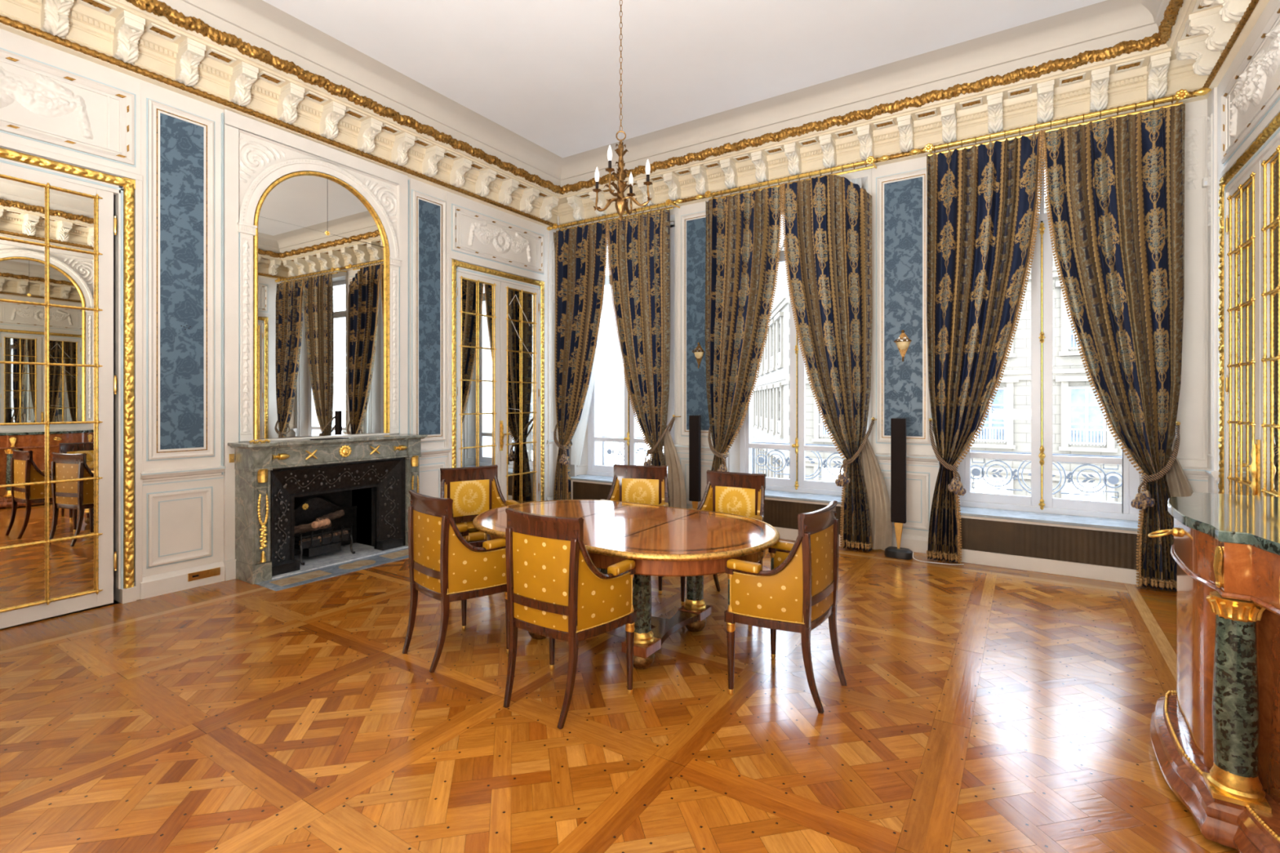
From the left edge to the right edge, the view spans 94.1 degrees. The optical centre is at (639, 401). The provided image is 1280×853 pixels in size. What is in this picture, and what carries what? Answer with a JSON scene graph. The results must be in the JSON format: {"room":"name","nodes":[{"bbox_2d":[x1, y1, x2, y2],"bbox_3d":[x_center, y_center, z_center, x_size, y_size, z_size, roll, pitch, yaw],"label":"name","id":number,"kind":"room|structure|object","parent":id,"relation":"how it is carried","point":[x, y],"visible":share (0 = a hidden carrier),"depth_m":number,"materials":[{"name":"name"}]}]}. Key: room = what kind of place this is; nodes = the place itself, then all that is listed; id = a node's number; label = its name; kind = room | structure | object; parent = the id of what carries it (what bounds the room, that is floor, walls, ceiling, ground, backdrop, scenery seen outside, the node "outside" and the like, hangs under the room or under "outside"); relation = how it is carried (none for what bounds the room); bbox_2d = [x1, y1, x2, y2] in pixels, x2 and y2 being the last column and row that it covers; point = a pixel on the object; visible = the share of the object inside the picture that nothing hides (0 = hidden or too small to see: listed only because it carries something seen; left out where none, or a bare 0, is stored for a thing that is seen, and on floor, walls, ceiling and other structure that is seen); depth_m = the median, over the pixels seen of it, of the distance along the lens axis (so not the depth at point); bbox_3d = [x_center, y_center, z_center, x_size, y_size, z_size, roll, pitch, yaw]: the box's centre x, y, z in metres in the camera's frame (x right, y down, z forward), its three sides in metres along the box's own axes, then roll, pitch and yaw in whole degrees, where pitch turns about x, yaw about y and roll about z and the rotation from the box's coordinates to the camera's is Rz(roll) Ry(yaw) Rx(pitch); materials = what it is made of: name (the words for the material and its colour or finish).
{"room":"historic interior","nodes":[
{"label":"historic interior","id":0,"kind":"room"},
{"bbox_2d":[0,28,556,629],"bbox_3d":[-3.159,-0.910,6.202,0.460,4.920,7.380,0,0,33],"label":"wall","id":1,"kind":"structure","parent":0,"point":[206,169],"depth_m":5.06,"materials":[{"name":"white paint"}]},
{"bbox_2d":[0,138,142,629],"bbox_3d":[-4.468,-0.115,4.011,0.248,3.336,1.746,0,0,33],"label":"door","id":2,"kind":"structure","parent":1,"relation":"in","point":[58,384],"depth_m":4.33,"materials":[{"name":"white paint"}]},
{"bbox_2d":[0,176,95,610],"bbox_3d":[-4.229,-0.058,4.254,0.018,2.955,0.530,0,0,30],"label":"mirror glass","id":3,"kind":"object","parent":2,"relation":"attached to","point":[47,230],"depth_m":4.23,"materials":[{"name":"silver metal"}]},
{"bbox_2d":[187,567,220,582],"bbox_3d":[-3.675,1.455,5.027,0.010,0.066,0.235,0,0,33],"label":"wall outlet","id":4,"kind":"object","parent":1,"relation":"attached to","point":[215,571],"visible":1,"depth_m":5.02,"materials":[{"name":"gold metal"}]},
{"bbox_2d":[229,453,234,462],"bbox_3d":[-3.561,0.492,5.201,0.018,0.075,0.040,0,0,33],"label":"light switch","id":5,"kind":"object","parent":1,"relation":"attached to","point":[231,455],"visible":1,"depth_m":5.20,"materials":[{"name":"gold metal"}]},
{"bbox_2d":[253,170,391,440],"bbox_3d":[-3.104,-0.955,5.928,0.050,2.621,1.370,0,0,33],"label":"arched mirror","id":6,"kind":"object","parent":1,"relation":"attached to","point":[321,268],"visible":1,"depth_m":5.86,"materials":[{"name":"mirror"}]},
{"bbox_2d":[447,253,546,503],"bbox_3d":[-1.856,-0.115,7.921,0.154,3.336,1.746,0,0,33],"label":"door","id":7,"kind":"structure","parent":1,"relation":"in","point":[496,323],"depth_m":7.89,"materials":[{"name":"white paint"}]},
{"bbox_2d":[462,278,493,467],"bbox_3d":[-2.076,-0.058,7.601,0.014,2.955,0.545,0,0,33],"label":"mirror glass","id":8,"kind":"object","parent":7,"relation":"attached to","point":[477,295],"depth_m":7.58,"materials":[{"name":"mirror"}]},
{"bbox_2d":[507,288,534,503],"bbox_3d":[-1.654,-0.058,8.251,0.014,2.955,0.545,0,0,33],"label":"mirror glass","id":9,"kind":"object","parent":7,"relation":"attached to","point":[521,301],"depth_m":8.24,"materials":[{"name":"mirror"}]},
{"bbox_2d":[556,216,559,457],"bbox_3d":[-1.205,-0.590,8.773,0.048,4.280,0.046,0,0,33],"label":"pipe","id":10,"kind":"object","parent":1,"relation":"attached to","point":[557,217],"visible":0.08,"depth_m":8.76,"materials":[{"name":"metal"}]},
{"bbox_2d":[0,538,1238,852],"bbox_3d":[-0.093,1.551,4.051,7.745,0.002,8.217,0,0,33],"label":"floor","id":11,"kind":"structure","parent":0,"point":[980,708],"depth_m":2.83,"materials":[{"name":"brown wood"}]},
{"bbox_2d":[227,433,427,584],"bbox_3d":[-3.111,0.954,5.933,0.802,1.196,1.780,0,0,33],"label":"fireplace","id":12,"kind":"object","parent":11,"relation":"on","point":[273,478],"depth_m":5.64,"materials":[{"name":"grey stone"}]},
{"bbox_2d":[248,439,270,443],"bbox_3d":[-3.310,0.343,5.188,0.027,0.032,0.165,0,0,33],"label":"ornament","id":13,"kind":"object","parent":12,"relation":"on","point":[260,440],"visible":0.98,"depth_m":5.18,"materials":[{"name":"gold metal"}]},
{"bbox_2d":[298,536,318,545],"bbox_3d":[-3.191,1.348,5.738,0.080,0.080,0.155,0,0,33],"label":"log","id":14,"kind":"object","parent":12,"relation":"in","point":[315,537],"visible":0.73,"depth_m":5.72,"materials":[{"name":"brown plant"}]},
{"bbox_2d":[294,520,331,534],"bbox_3d":[-3.244,1.233,5.850,0.094,0.101,0.389,0,0,40],"label":"log","id":15,"kind":"object","parent":12,"relation":"in","point":[302,528],"visible":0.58,"depth_m":5.80,"materials":[{"name":"brown wood"}]},
{"bbox_2d":[311,518,330,528],"bbox_3d":[-3.154,1.202,5.887,0.076,0.076,0.166,0,0,26],"label":"log","id":16,"kind":"object","parent":15,"relation":"on","point":[322,522],"visible":1,"depth_m":5.86,"materials":[{"name":"brown wood"}]},
{"bbox_2d":[315,509,344,521],"bbox_3d":[-3.146,1.172,6.055,0.081,0.110,0.283,0,0,27],"label":"log","id":17,"kind":"object","parent":15,"relation":"on","point":[331,516],"visible":0.77,"depth_m":6.05,"materials":[{"name":"brown wood"}]},
{"bbox_2d":[299,542,341,557],"bbox_3d":[-3.162,1.450,5.894,0.180,0.080,0.320,0,0,33],"label":"tray","id":18,"kind":"object","parent":12,"relation":"on","point":[330,547],"depth_m":5.81,"materials":[{"name":"metal"}]},
{"bbox_2d":[294,524,352,551],"bbox_3d":[-3.156,1.322,5.889,0.266,0.170,0.513,0,0,33],"label":"basket","id":19,"kind":"object","parent":12,"relation":"on","point":[325,543],"depth_m":5.83,"materials":[{"name":"metal"}]},
{"bbox_2d":[294,496,356,555],"bbox_3d":[-3.308,1.242,6.061,0.052,0.555,0.904,0,0,33],"label":"fireback","id":20,"kind":"object","parent":12,"relation":"in","point":[313,508],"visible":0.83,"depth_m":6.13,"materials":[{"name":"metal"}]},
{"bbox_2d":[317,533,336,542],"bbox_3d":[-3.097,1.348,5.892,0.081,0.080,0.156,0,0,29],"label":"log","id":21,"kind":"object","parent":12,"relation":"in","point":[334,534],"visible":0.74,"depth_m":5.87,"materials":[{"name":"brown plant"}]},
{"bbox_2d":[227,433,427,448],"bbox_3d":[-2.950,0.378,5.828,0.417,0.044,1.780,0,0,33],"label":"mantel shelf","id":22,"kind":"object","parent":12,"relation":"attached to","point":[307,443],"depth_m":5.62,"materials":[{"name":"grey stone"}]},
{"bbox_2d":[310,437,346,439],"bbox_3d":[-2.962,0.353,5.687,0.160,0.004,0.290,0,0,33],"label":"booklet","id":23,"kind":"object","parent":12,"relation":"on","point":[333,437],"visible":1,"depth_m":5.67,"materials":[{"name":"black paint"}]},
{"bbox_2d":[333,528,348,537],"bbox_3d":[-3.013,1.330,6.004,0.085,0.087,0.120,0,0,38],"label":"log","id":24,"kind":"object","parent":12,"relation":"in","point":[338,533],"visible":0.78,"depth_m":5.98,"materials":[{"name":"brown wood"}]},
{"bbox_2d":[255,547,408,591],"bbox_3d":[-2.669,1.546,5.670,0.350,0.007,1.670,0,0,33],"label":"hearth","id":25,"kind":"object","parent":11,"relation":"on","point":[292,580],"visible":0.94,"depth_m":5.44,"materials":[{"name":"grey stone"}]},
{"bbox_2d":[402,489,508,672],"bbox_3d":[-1.152,1.054,3.712,0.606,0.999,0.505,0,0,44],"label":"armchair","id":26,"kind":"object","parent":11,"relation":"on","point":[444,567],"visible":0.88,"depth_m":3.53,"materials":[{"name":"yellow fabric"}]},
{"bbox_2d":[440,464,519,547],"bbox_3d":[-1.376,1.054,4.985,0.606,0.999,0.505,0,0,-33],"label":"armchair","id":27,"kind":"object","parent":11,"relation":"on","point":[473,491],"visible":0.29,"depth_m":5.10,"materials":[{"name":"brown wood"}]},
{"bbox_2d":[449,479,488,517],"bbox_3d":[-1.460,0.827,5.114,0.336,0.297,0.030,0,0,-33],"label":"cushion","id":28,"kind":"object","parent":27,"relation":"on","point":[470,497],"depth_m":5.10,"materials":[{"name":"yellow fabric"}]},
{"bbox_2d":[503,507,636,729],"bbox_3d":[-0.398,1.054,3.127,0.606,0.999,0.505,0,0,33],"label":"armchair","id":29,"kind":"object","parent":11,"relation":"on","point":[555,590],"visible":1,"depth_m":2.96,"materials":[{"name":"yellow fabric"}]},
{"bbox_2d":[570,475,613,500],"bbox_3d":[-0.323,1.310,8.120,1.480,0.485,0.272,0,0,33],"label":"radiator cover","id":30,"kind":"object","parent":11,"relation":"on","point":[582,487],"visible":0.32,"depth_m":8.25,"materials":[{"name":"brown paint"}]},
{"bbox_2d":[573,481,611,500],"bbox_3d":[-0.377,1.273,8.036,1.370,0.310,0.002,0,0,33],"label":"grille","id":31,"kind":"object","parent":30,"relation":"attached to","point":[581,490],"depth_m":8.23,"materials":[{"name":"brown metal"}]},
{"bbox_2d":[472,499,779,669],"bbox_3d":[-0.144,1.174,3.985,2.150,0.752,1.350,0,0,33],"label":"dining table","id":32,"kind":"object","parent":11,"relation":"on","point":[694,544],"visible":0.75,"depth_m":3.60,"materials":[{"name":"brown wood"}]},
{"bbox_2d":[600,464,668,594],"bbox_3d":[-0.039,1.054,5.089,0.606,0.999,0.505,0,0,16],"label":"armchair","id":33,"kind":"object","parent":11,"relation":"on","point":[640,484],"visible":0.3,"depth_m":5.23,"materials":[{"name":"yellow fabric"}]},
{"bbox_2d":[622,478,658,505],"bbox_3d":[0.002,0.827,5.237,0.336,0.297,0.030,0,0,16],"label":"cushion","id":34,"kind":"object","parent":33,"relation":"on","point":[640,491],"depth_m":5.23,"materials":[{"name":"yellow fabric"}]},
{"bbox_2d":[606,208,686,508],"bbox_3d":[0.042,-0.449,7.668,1.144,3.970,0.198,0,0,31],"label":"curtain","id":35,"kind":"object","parent":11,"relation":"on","point":[638,255],"visible":0.79,"depth_m":7.59,"materials":[{"name":"brown fabric"}]},
{"bbox_2d":[643,414,680,466],"bbox_3d":[0.302,0.523,7.575,0.558,0.723,0.253,0,0,-31],"label":"tieback","id":36,"kind":"object","parent":35,"relation":"attached to","point":[647,462],"visible":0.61,"depth_m":7.48,"materials":[{"name":"brown fabric"}]},
{"bbox_2d":[688,415,701,509],"bbox_3d":[0.668,0.858,7.231,0.260,1.385,0.160,0,0,33],"label":"floor speaker","id":37,"kind":"object","parent":11,"relation":"on","point":[695,421],"visible":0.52,"depth_m":7.20,"materials":[{"name":"black paint"}]},
{"bbox_2d":[680,470,765,605],"bbox_3d":[0.671,1.054,4.581,0.606,0.999,0.505,0,0,32],"label":"armchair","id":38,"kind":"object","parent":11,"relation":"on","point":[741,494],"visible":0.33,"depth_m":4.70,"materials":[{"name":"yellow fabric"}]},
{"bbox_2d":[715,485,755,517],"bbox_3d":[0.752,0.827,4.712,0.336,0.297,0.030,0,0,32],"label":"cushion","id":39,"kind":"object","parent":38,"relation":"on","point":[733,500],"depth_m":4.70,"materials":[{"name":"yellow fabric"}]},
{"bbox_2d":[724,500,846,714],"bbox_3d":[0.816,1.054,3.255,0.505,0.999,0.606,0,0,36],"label":"armchair","id":40,"kind":"object","parent":11,"relation":"on","point":[798,593],"visible":0.99,"depth_m":3.07,"materials":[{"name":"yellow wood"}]},
{"bbox_2d":[764,491,847,547],"bbox_3d":[1.696,1.310,6.809,1.480,0.485,0.272,0,0,33],"label":"radiator cover","id":41,"kind":"object","parent":11,"relation":"on","point":[781,510],"visible":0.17,"depth_m":6.70,"materials":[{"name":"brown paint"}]},
{"bbox_2d":[764,499,842,534],"bbox_3d":[1.642,1.273,6.726,1.370,0.310,0.002,0,0,33],"label":"grille","id":42,"kind":"object","parent":41,"relation":"attached to","point":[781,514],"depth_m":6.70,"materials":[{"name":"brown metal"}]},
{"bbox_2d":[884,417,912,559],"bbox_3d":[2.583,0.858,5.953,0.260,1.385,0.160,0,0,33],"label":"floor speaker","id":43,"kind":"object","parent":11,"relation":"on","point":[898,425],"visible":1,"depth_m":5.92,"materials":[{"name":"black paint"}]},
{"bbox_2d":[912,551,964,564],"bbox_3d":[2.864,1.519,5.740,0.446,0.063,0.097,0,0,33],"label":"cable","id":44,"kind":"object","parent":11,"relation":"on","point":[913,552],"visible":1,"depth_m":5.71,"materials":[{"name":"white plastic"}]},
{"bbox_2d":[955,508,1140,585],"bbox_3d":[3.716,1.310,5.499,1.480,0.485,0.272,0,0,33],"label":"radiator cover","id":45,"kind":"object","parent":11,"relation":"on","point":[1088,548],"visible":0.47,"depth_m":5.38,"materials":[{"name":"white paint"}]},
{"bbox_2d":[959,517,1139,569],"bbox_3d":[3.662,1.273,5.416,1.370,0.310,0.002,0,0,33],"label":"grille","id":46,"kind":"object","parent":45,"relation":"attached to","point":[1102,548],"depth_m":5.38,"materials":[{"name":"brown metal"}]},
{"bbox_2d":[1147,492,1279,852],"bbox_3d":[1.979,1.000,1.518,0.794,1.100,3.422,0,0,33],"label":"commode","id":47,"kind":"object","parent":11,"relation":"on","point":[1215,738],"visible":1,"depth_m":2.10,"materials":[{"name":"brown wood"}]},
{"bbox_2d":[262,0,1106,157],"bbox_3d":[-0.046,-3.345,4.123,7.945,0.150,7.480,0,0,33],"label":"ceiling","id":48,"kind":"structure","parent":0,"point":[545,72],"depth_m":5.46,"materials":[{"name":"paint"}]},
{"bbox_2d":[591,0,652,221],"bbox_3d":[-0.125,-2.248,3.998,0.346,2.066,0.341,0,0,-22],"label":"chandelier","id":49,"kind":"object","parent":48,"relation":"hanging from","point":[621,205],"visible":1,"depth_m":3.98,"materials":[{"name":"brown metal"}]},
{"bbox_2d":[568,98,1208,553],"bbox_3d":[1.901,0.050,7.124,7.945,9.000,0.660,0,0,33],"label":"wall","id":50,"kind":"structure","parent":0,"point":[900,388],"depth_m":6.27,"materials":[{"name":"white paint"}]},
{"bbox_2d":[546,199,682,231],"bbox_3d":[-0.354,-2.488,8.072,2.230,0.102,0.309,0,0,33],"label":"curtain rod","id":51,"kind":"object","parent":50,"relation":"attached to","point":[668,202],"visible":0.91,"depth_m":7.94,"materials":[{"name":"brown metal"}]},
{"bbox_2d":[553,219,608,500],"bbox_3d":[-0.826,-0.449,8.203,0.977,3.970,0.135,0,0,33],"label":"curtain","id":52,"kind":"object","parent":51,"relation":"hanging from","point":[580,253],"visible":0.89,"depth_m":8.23,"materials":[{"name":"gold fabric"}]},
{"bbox_2d":[553,424,572,466],"bbox_3d":[-1.076,0.523,8.470,0.252,0.723,0.557,0,0,6],"label":"tieback","id":53,"kind":"object","parent":52,"relation":"attached to","point":[563,460],"visible":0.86,"depth_m":8.26,"materials":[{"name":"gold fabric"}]},
{"bbox_2d":[570,231,610,465],"bbox_3d":[-0.665,-0.750,8.346,0.780,3.300,0.030,0,0,33],"label":"sheer curtain","id":54,"kind":"object","parent":51,"relation":"hanging from","point":[578,439],"visible":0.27,"depth_m":8.39,"materials":[{"name":"white fabric"}]},
{"bbox_2d":[577,221,675,478],"bbox_3d":[-0.182,-0.665,8.338,1.600,3.510,0.247,0,0,33],"label":"window","id":55,"kind":"structure","parent":50,"relation":"in","point":[629,440],"depth_m":8.36,"materials":[{"name":"white wood"}]},
{"bbox_2d":[601,435,663,466],"bbox_3d":[0.079,0.815,8.740,1.440,0.590,0.350,0,0,33],"label":"balcony railing","id":56,"kind":"object","parent":50,"relation":"attached to","point":[609,451],"visible":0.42,"depth_m":8.92,"materials":[{"name":"white metal"}]},
{"bbox_2d":[0,0,1269,230],"bbox_3d":[-0.170,-2.909,3.933,7.145,0.737,7.134,0,0,33],"label":"trim","id":57,"kind":"structure","parent":50,"relation":"attached to","point":[255,60],"depth_m":5.66,"materials":[{"name":"paint"}]},
{"bbox_2d":[692,342,704,368],"bbox_3d":[0.731,-0.588,7.539,0.170,0.336,0.077,0,0,33],"label":"wall sconce","id":58,"kind":"object","parent":50,"relation":"attached to","point":[698,352],"visible":1,"depth_m":7.55,"materials":[{"name":"brown metal"}]},
{"bbox_2d":[695,155,889,199],"bbox_3d":[1.666,-2.488,6.762,2.230,0.102,0.309,0,0,33],"label":"curtain rod","id":59,"kind":"object","parent":50,"relation":"attached to","point":[870,159],"visible":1,"depth_m":6.57,"materials":[{"name":"gold metal"}]},
{"bbox_2d":[705,183,783,471],"bbox_3d":[1.194,-0.449,6.893,0.977,3.970,0.136,0,0,33],"label":"curtain","id":60,"kind":"object","parent":59,"relation":"hanging from","point":[744,232],"visible":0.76,"depth_m":6.94,"materials":[{"name":"multicoloured fabric"}]},
{"bbox_2d":[707,426,728,471],"bbox_3d":[0.944,0.523,7.160,0.252,0.723,0.557,0,0,6],"label":"tieback","id":61,"kind":"object","parent":60,"relation":"attached to","point":[722,468],"visible":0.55,"depth_m":6.97,"materials":[{"name":"brown fabric"}]},
{"bbox_2d":[781,174,892,551],"bbox_3d":[2.066,-0.449,6.356,1.135,3.970,0.198,0,0,31],"label":"curtain","id":62,"kind":"object","parent":59,"relation":"hanging from","point":[827,220],"visible":0.98,"depth_m":6.29,"materials":[{"name":"brown fabric"}]},
{"bbox_2d":[835,417,876,486],"bbox_3d":[2.322,0.523,6.265,0.558,0.723,0.253,0,0,-31],"label":"tieback","id":63,"kind":"object","parent":62,"relation":"attached to","point":[842,479],"visible":0.98,"depth_m":6.17,"materials":[{"name":"brown fabric"}]},
{"bbox_2d":[751,441,845,479],"bbox_3d":[2.099,0.815,7.429,1.440,0.590,0.350,0,0,33],"label":"balcony railing","id":64,"kind":"object","parent":50,"relation":"attached to","point":[761,460],"visible":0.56,"depth_m":7.47,"materials":[{"name":"grey metal"}]},
{"bbox_2d":[739,186,862,497],"bbox_3d":[1.838,-0.665,7.028,1.600,3.510,0.247,0,0,33],"label":"window","id":65,"kind":"structure","parent":50,"relation":"in","point":[797,484],"depth_m":7.08,"materials":[{"name":"white wood"}]},
{"bbox_2d":[893,329,911,361],"bbox_3d":[2.746,-0.588,6.232,0.170,0.336,0.077,0,0,33],"label":"wall sconce","id":66,"kind":"object","parent":50,"relation":"attached to","point":[903,342],"visible":1,"depth_m":6.25,"materials":[{"name":"brown metal"}]},
{"bbox_2d":[970,450,1121,502],"bbox_3d":[4.118,0.815,6.119,1.440,0.590,0.350,0,0,33],"label":"balcony railing","id":67,"kind":"object","parent":50,"relation":"attached to","point":[975,472],"visible":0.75,"depth_m":5.94,"materials":[{"name":"white metal"}]},
{"bbox_2d":[956,151,1141,524],"bbox_3d":[3.858,-0.665,5.718,1.600,3.510,0.247,0,0,33],"label":"window","id":68,"kind":"structure","parent":50,"relation":"in","point":[1041,501],"depth_m":5.75,"materials":[{"name":"white wood"}]},
{"bbox_2d":[908,87,1211,155],"bbox_3d":[3.686,-2.488,5.452,2.230,0.102,0.309,0,0,33],"label":"curtain rod","id":69,"kind":"object","parent":50,"relation":"attached to","point":[1181,94],"visible":0.99,"depth_m":5.26,"materials":[{"name":"gold metal"}]},
{"bbox_2d":[926,129,1044,563],"bbox_3d":[3.212,-0.449,5.582,0.960,3.970,0.138,0,0,33],"label":"curtain","id":70,"kind":"object","parent":69,"relation":"hanging from","point":[982,202],"visible":0.98,"depth_m":5.65,"materials":[{"name":"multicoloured fabric"}]},
{"bbox_2d":[928,417,965,495],"bbox_3d":[2.963,0.523,5.849,0.252,0.723,0.557,0,0,6],"label":"tieback","id":71,"kind":"object","parent":70,"relation":"attached to","point":[957,487],"visible":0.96,"depth_m":5.64,"materials":[{"name":"beige fabric"}]},
{"bbox_2d":[1040,103,1193,591],"bbox_3d":[4.082,-0.449,5.047,1.144,3.970,0.199,0,0,31],"label":"curtain","id":72,"kind":"object","parent":69,"relation":"hanging from","point":[1115,189],"visible":0.94,"depth_m":4.99,"materials":[{"name":"fabric"}]},
{"bbox_2d":[1130,421,1180,509],"bbox_3d":[4.342,0.523,4.955,0.558,0.723,0.253,0,0,-31],"label":"tieback","id":73,"kind":"object","parent":72,"relation":"attached to","point":[1144,500],"visible":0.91,"depth_m":4.86,"materials":[{"name":"brown fabric"}]},
{"bbox_2d":[1201,177,1208,187],"bbox_3d":[4.727,-1.833,4.972,0.050,0.075,0.059,0,0,33],"label":"sensor","id":74,"kind":"object","parent":50,"relation":"attached to","point":[1204,181],"visible":0.68,"depth_m":4.96,"materials":[{"name":"white plastic"}]},
{"bbox_2d":[1204,0,1279,493],"bbox_3d":[3.121,-0.910,2.128,0.460,4.920,7.380,0,0,33],"label":"wall","id":75,"kind":"structure","parent":0,"point":[1248,91],"depth_m":4.55,"materials":[{"name":"white paint"}]},
{"bbox_2d":[1217,102,1279,497],"bbox_3d":[4.103,-0.115,3.930,0.154,3.336,1.746,0,0,33],"label":"door","id":76,"kind":"structure","parent":75,"relation":"in","point":[1249,202],"depth_m":4.03,"materials":[{"name":"white paint"}]},
{"bbox_2d":[1233,179,1252,495],"bbox_3d":[4.322,-0.058,4.250,0.014,2.955,0.545,0,0,33],"label":"mirror glass","id":77,"kind":"object","parent":76,"relation":"attached to","point":[1245,195],"depth_m":4.26,"materials":[{"name":"silver metal"}]},
{"bbox_2d":[1268,154,1278,497],"bbox_3d":[3.900,-0.058,3.600,0.014,2.955,0.545,0,0,33],"label":"mirror glass","id":78,"kind":"object","parent":76,"relation":"attached to","point":[1273,161],"depth_m":3.75,"materials":[{"name":"silver metal"}]},
{"label":"outside","id":79,"kind":"structure","parent":0,"visible":0},
{"bbox_3d":[18.340,9.600,28.273,80.000,0.100,52.600,0,0,33],"label":"street","id":80,"kind":"object","parent":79,"visible":0},
{"bbox_2d":[752,240,790,479],"bbox_3d":[8.335,0.950,42.733,0.621,17.200,30.000,0,0,5],"label":"building exterior","id":81,"kind":"structure","parent":80,"relation":"on","point":[771,393],"depth_m":32.05,"materials":[{"name":"stone"}]},
{"bbox_2d":[804,197,1121,502],"bbox_3d":[22.083,0.950,17.966,34.500,17.200,0.620,0,0,33],"label":"building exterior","id":82,"kind":"structure","parent":80,"relation":"on","point":[1079,425],"depth_m":22.48,"materials":[{"name":"stone"}]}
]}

